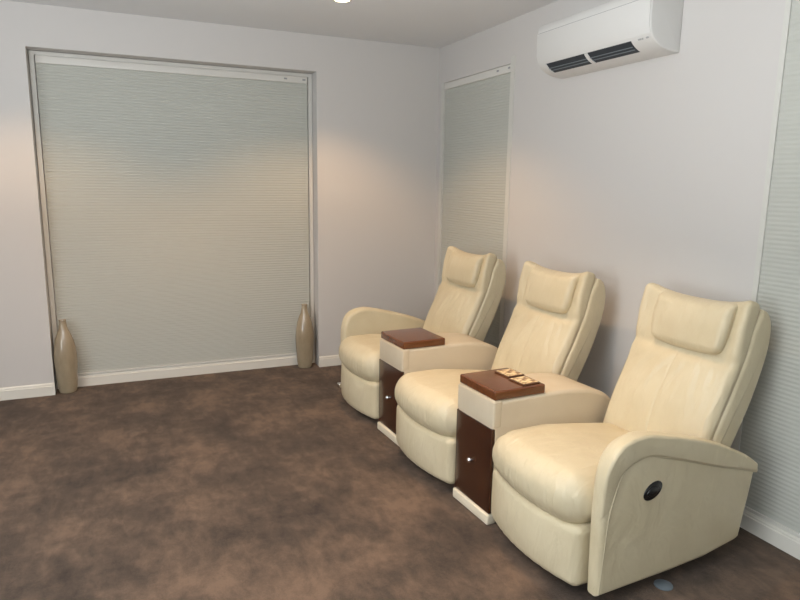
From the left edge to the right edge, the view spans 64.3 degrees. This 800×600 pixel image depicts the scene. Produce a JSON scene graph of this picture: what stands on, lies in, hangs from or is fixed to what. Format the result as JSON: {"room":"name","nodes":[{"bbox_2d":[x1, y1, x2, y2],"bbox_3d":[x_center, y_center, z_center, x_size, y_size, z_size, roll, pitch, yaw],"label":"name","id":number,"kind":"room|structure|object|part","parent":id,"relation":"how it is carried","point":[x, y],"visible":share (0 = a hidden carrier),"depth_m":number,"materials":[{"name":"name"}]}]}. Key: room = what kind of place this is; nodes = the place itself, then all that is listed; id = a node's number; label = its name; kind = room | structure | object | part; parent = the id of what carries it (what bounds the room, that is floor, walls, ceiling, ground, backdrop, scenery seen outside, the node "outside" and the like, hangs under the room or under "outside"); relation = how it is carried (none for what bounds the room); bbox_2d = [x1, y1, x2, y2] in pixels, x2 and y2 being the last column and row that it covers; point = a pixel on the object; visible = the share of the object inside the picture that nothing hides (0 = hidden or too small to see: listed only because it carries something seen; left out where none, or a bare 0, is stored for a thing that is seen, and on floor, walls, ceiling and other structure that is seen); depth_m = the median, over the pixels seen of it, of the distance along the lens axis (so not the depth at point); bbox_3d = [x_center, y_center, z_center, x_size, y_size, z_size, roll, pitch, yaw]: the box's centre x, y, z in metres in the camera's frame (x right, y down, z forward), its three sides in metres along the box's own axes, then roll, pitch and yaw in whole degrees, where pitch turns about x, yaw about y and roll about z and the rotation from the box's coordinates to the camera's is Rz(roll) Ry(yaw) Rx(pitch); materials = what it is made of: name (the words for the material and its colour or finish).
{"room":"home theater","nodes":[
{"label":"home theater","id":0,"kind":"room"},
{"bbox_2d":[0,0,439,392],"bbox_3d":[-2.412,-0.670,4.640,6.160,2.700,0.300,-4,11,-23],"label":"wall","id":1,"kind":"structure","parent":0,"point":[375,104],"depth_m":5.15,"materials":[{"name":"grey paint"}]},
{"bbox_2d":[0,383,55,400],"bbox_3d":[-3.857,0.737,4.085,2.904,0.090,0.016,-4,11,-23],"label":"baseboard","id":2,"kind":"structure","parent":1,"relation":"attached to","point":[47,389],"depth_m":4.59,"materials":[{"name":"white"}]},
{"bbox_2d":[28,50,314,352],"bbox_3d":[-1.654,-0.625,4.980,2.000,2.332,0.045,-4,11,-23],"label":"window","id":3,"kind":"structure","parent":1,"relation":"in","point":[31,53],"depth_m":4.68,"materials":[{"name":"grey"}]},
{"bbox_2d":[35,55,309,374],"bbox_3d":[-1.652,-0.613,4.976,1.928,2.304,0.034,-4,11,-23],"label":"window blind","id":4,"kind":"object","parent":3,"relation":"attached to","point":[177,197],"visible":0.87,"depth_m":4.93,"materials":[{"name":"fabric"}]},
{"bbox_3d":[-1.670,0.513,5.186,1.928,0.014,0.022,-4,11,-23],"label":"rail","id":5,"kind":"part","parent":4,"relation":"part of","materials":[{"name":"white"}]},
{"bbox_2d":[56,353,314,388],"bbox_3d":[-1.674,0.565,5.201,2.008,0.090,0.036,-4,11,-23],"label":"baseboard","id":6,"kind":"structure","parent":1,"relation":"attached to","point":[266,362],"depth_m":5.15,"materials":[{"name":"white"}]},
{"bbox_2d":[319,355,340,366],"bbox_3d":[-0.195,0.499,5.678,1.091,0.090,0.016,-4,11,-23],"label":"baseboard","id":7,"kind":"structure","parent":1,"relation":"attached to","point":[332,360],"depth_m":5.49,"materials":[{"name":"white"}]},
{"bbox_2d":[6,0,557,47],"bbox_3d":[-0.782,-1.346,0.794,6.160,0.060,8.300,-4,11,-23],"label":"ceiling","id":8,"kind":"structure","parent":0,"point":[425,23],"depth_m":4.37,"materials":[{"name":"white paint"}]},
{"bbox_2d":[333,0,351,2],"bbox_3d":[-0.366,-1.898,4.023,0.126,0.004,0.126,-4,11,-23],"label":"recessed light","id":9,"kind":"object","parent":8,"relation":"in","point":[340,1],"visible":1,"depth_m":4.05,"materials":[{"name":"white"}]},
{"bbox_2d":[0,363,799,599],"bbox_3d":[-0.822,1.369,1.291,6.160,0.060,8.300,-4,11,-23],"label":"floor","id":10,"kind":"structure","parent":0,"point":[262,483],"depth_m":3.03,"materials":[{"name":"brown carpet"}]},
{"bbox_2d":[53,319,77,393],"bbox_3d":[-2.472,0.413,4.702,0.158,0.546,0.158,-4,11,-23],"label":"floor vase","id":11,"kind":"object","parent":10,"relation":"on","point":[65,356],"visible":1,"depth_m":4.65,"materials":[{"name":"beige ceramic"}]},
{"bbox_2d":[295,304,313,367],"bbox_3d":[-0.813,0.304,5.429,0.158,0.546,0.158,-4,11,-23],"label":"floor vase","id":12,"kind":"object","parent":10,"relation":"on","point":[304,336],"visible":1,"depth_m":5.38,"materials":[{"name":"beige ceramic"}]},
{"bbox_2d":[337,246,505,418],"bbox_3d":[0.105,0.199,4.526,1.076,1.104,0.690,-4,12,-26],"label":"recliner armchair","id":13,"kind":"object","parent":10,"relation":"on","point":[468,296],"visible":0.6,"depth_m":4.39,"materials":[{"name":"beige leather"}]},
{"bbox_2d":[339,334,380,381],"bbox_3d":[-0.018,0.403,4.457,0.766,0.282,0.610,-4,12,-26],"label":"seat cushion","id":14,"kind":"object","parent":13,"relation":"on","point":[359,354],"depth_m":4.23,"materials":[{"name":"beige leather"}]},
{"bbox_3d":[-0.040,0.343,4.822,0.856,0.615,0.068,-4,12,-26],"label":"arm","id":15,"kind":"part","parent":13,"relation":"part of","materials":[{"name":"beige leather"}]},
{"bbox_2d":[423,246,496,335],"bbox_3d":[0.405,0.012,4.587,0.326,0.750,0.560,-4,12,-26],"label":"cushion","id":16,"kind":"object","parent":13,"relation":"on","point":[465,300],"depth_m":4.42,"materials":[{"name":"beige leather"}]},
{"bbox_2d":[446,250,483,286],"bbox_3d":[0.470,-0.221,4.543,0.135,0.233,0.392,-4,12,-26],"label":"pillow","id":17,"kind":"object","parent":13,"relation":"on","point":[464,269],"depth_m":4.48,"materials":[{"name":"beige leather"}]},
{"bbox_2d":[377,328,497,445],"bbox_3d":[0.266,0.516,4.075,0.783,0.647,0.327,-4,12,-26],"label":"console","id":18,"kind":"object","parent":10,"relation":"on","point":[402,351],"visible":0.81,"depth_m":3.90,"materials":[{"name":"leather"}]},
{"bbox_3d":[-0.051,0.601,3.932,0.030,0.415,0.320,-4,12,-26],"label":"door","id":19,"kind":"part","parent":18,"relation":"part of","materials":[{"name":"brown wood"}]},
{"bbox_3d":[0.077,0.234,3.927,0.285,0.045,0.318,-4,12,-26],"label":"lid","id":20,"kind":"part","parent":18,"relation":"part of","materials":[{"name":"brown wood"}]},
{"bbox_2d":[395,261,605,483],"bbox_3d":[0.532,0.370,3.624,1.076,1.104,0.642,-4,12,-26],"label":"recliner armchair","id":21,"kind":"object","parent":10,"relation":"on","point":[553,325],"visible":0.68,"depth_m":3.51,"materials":[{"name":"beige leather"}]},
{"bbox_2d":[395,369,485,436],"bbox_3d":[0.390,0.567,3.590,0.766,0.282,0.642,-4,12,-26],"label":"seat cushion","id":22,"kind":"object","parent":21,"relation":"on","point":[427,400],"depth_m":3.38,"materials":[{"name":"beige leather"}]},
{"bbox_2d":[491,261,594,374],"bbox_3d":[0.813,0.177,3.720,0.326,0.750,0.560,-4,12,-26],"label":"cushion","id":23,"kind":"object","parent":21,"relation":"on","point":[550,328],"depth_m":3.58,"materials":[{"name":"beige leather"}]},
{"bbox_2d":[524,266,578,312],"bbox_3d":[0.879,-0.057,3.676,0.135,0.233,0.392,-4,12,-26],"label":"pillow","id":24,"kind":"object","parent":21,"relation":"on","point":[547,290],"depth_m":3.62,"materials":[{"name":"beige leather"}]},
{"bbox_2d":[453,368,609,524],"bbox_3d":[0.676,0.681,3.204,0.783,0.647,0.313,-4,12,-26],"label":"console","id":25,"kind":"object","parent":10,"relation":"on","point":[491,405],"visible":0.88,"depth_m":3.02,"materials":[{"name":"leather"}]},
{"bbox_3d":[0.360,0.766,3.061,0.030,0.415,0.306,-4,12,-26],"label":"door","id":26,"kind":"part","parent":25,"relation":"part of","materials":[{"name":"brown wood"}]},
{"bbox_3d":[0.488,0.400,3.055,0.285,0.045,0.304,-4,12,-26],"label":"lid","id":27,"kind":"part","parent":25,"relation":"part of","materials":[{"name":"brown wood"}]},
{"bbox_2d":[495,369,523,377],"bbox_3d":[0.538,0.359,3.131,0.100,0.008,0.112,-4,12,-26],"label":"coaster","id":28,"kind":"object","parent":25,"relation":"on","point":[508,373],"visible":1,"depth_m":3.11,"materials":[{"name":"brown"}]},
{"bbox_2d":[508,376,539,385],"bbox_3d":[0.588,0.381,3.013,0.100,0.008,0.112,-5,12,-29],"label":"coaster","id":29,"kind":"object","parent":25,"relation":"on","point":[522,380],"visible":1,"depth_m":3.00,"materials":[{"name":"brown"}]},
{"bbox_2d":[491,283,770,595],"bbox_3d":[0.987,0.537,2.749,1.085,1.104,0.718,-4,12,-26],"label":"recliner armchair","id":30,"kind":"object","parent":10,"relation":"on","point":[654,487],"visible":1,"depth_m":2.60,"materials":[{"name":"beige leather"}]},
{"bbox_2d":[492,423,628,523],"bbox_3d":[0.826,0.725,2.763,0.775,0.282,0.602,-4,12,-26],"label":"seat cushion","id":31,"kind":"object","parent":30,"relation":"on","point":[543,473],"depth_m":2.58,"materials":[{"name":"beige leather"}]},
{"bbox_3d":[0.953,0.720,2.413,0.095,0.074,0.024,-4,12,-26],"label":"recline handle","id":32,"kind":"part","parent":30,"relation":"part of","materials":[{"name":"black plastic"}]},
{"bbox_3d":[1.101,0.779,2.529,0.856,0.615,0.068,-4,12,-26],"label":"arm","id":33,"kind":"part","parent":30,"relation":"part of","materials":[{"name":"beige leather"}]},
{"bbox_2d":[603,283,759,440],"bbox_3d":[1.245,0.335,2.890,0.326,0.750,0.560,-4,12,-26],"label":"cushion","id":34,"kind":"object","parent":30,"relation":"on","point":[691,367],"depth_m":2.77,"materials":[{"name":"beige leather"}]},
{"bbox_2d":[651,291,737,354],"bbox_3d":[1.310,0.101,2.847,0.135,0.233,0.392,-4,12,-26],"label":"pillow","id":35,"kind":"object","parent":30,"relation":"on","point":[683,323],"depth_m":2.79,"materials":[{"name":"beige leather"}]},
{"bbox_2d":[434,0,785,448],"bbox_3d":[2.004,-0.141,2.103,0.160,2.700,8.000,-4,11,-23],"label":"wall","id":36,"kind":"structure","parent":0,"point":[632,176],"depth_m":3.46,"materials":[{"name":"grey paint"}]},
{"bbox_2d":[436,55,515,344],"bbox_3d":[0.584,-0.638,5.149,0.054,2.360,1.118,-4,11,-23],"label":"window","id":37,"kind":"structure","parent":36,"relation":"in","point":[513,58],"depth_m":4.77,"materials":[{"name":"grey"}]},
{"bbox_2d":[441,64,510,347],"bbox_3d":[0.577,-0.617,5.155,0.034,2.312,1.024,-4,11,-23],"label":"window blind","id":38,"kind":"object","parent":37,"relation":"attached to","point":[477,105],"visible":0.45,"depth_m":5.02,"materials":[{"name":"fabric"}]},
{"bbox_2d":[537,0,682,78],"bbox_3d":[1.108,-1.441,3.502,0.212,0.288,0.918,-4,11,-23],"label":"air conditioner","id":39,"kind":"object","parent":36,"relation":"attached to","point":[615,33],"visible":1,"depth_m":3.34,"materials":[{"name":"white plastic"}]},
{"bbox_2d":[545,41,639,73],"bbox_3d":[1.049,-1.345,3.541,0.075,0.060,0.716,-4,11,-23],"label":"air vent","id":40,"kind":"object","parent":39,"relation":"attached to","point":[603,52],"depth_m":3.50,"materials":[{"name":"black plastic"}]},
{"bbox_3d":[1.021,-1.448,3.462,0.022,0.164,0.910,-4,11,-23],"label":"panel","id":41,"kind":"part","parent":39,"relation":"part of","materials":[{"name":"white plastic"}]},
{"bbox_2d":[734,0,791,450],"bbox_3d":[1.619,-0.225,2.833,0.053,2.410,0.026,-4,11,-23],"label":"window","id":42,"kind":"structure","parent":36,"relation":"in","point":[788,4],"depth_m":2.75,"materials":[{"name":"grey"}]},
{"bbox_2d":[739,0,799,537],"bbox_3d":[2.046,-0.033,1.822,0.030,2.404,2.200,-4,11,-23],"label":"window blind","id":43,"kind":"object","parent":42,"relation":"attached to","point":[770,436],"visible":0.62,"depth_m":2.75,"materials":[{"name":"fabric"}]},
{"bbox_3d":[2.032,1.143,2.038,0.022,0.014,2.200,-4,11,-23],"label":"rail","id":44,"kind":"part","parent":43,"relation":"part of","materials":[{"name":"white"}]},
{"bbox_2d":[740,509,799,559],"bbox_3d":[1.937,1.145,2.316,0.086,0.090,8.000,-4,11,-23],"label":"baseboard","id":45,"kind":"structure","parent":36,"relation":"attached to","point":[778,537],"depth_m":2.84,"materials":[{"name":"white wood"}]}
]}

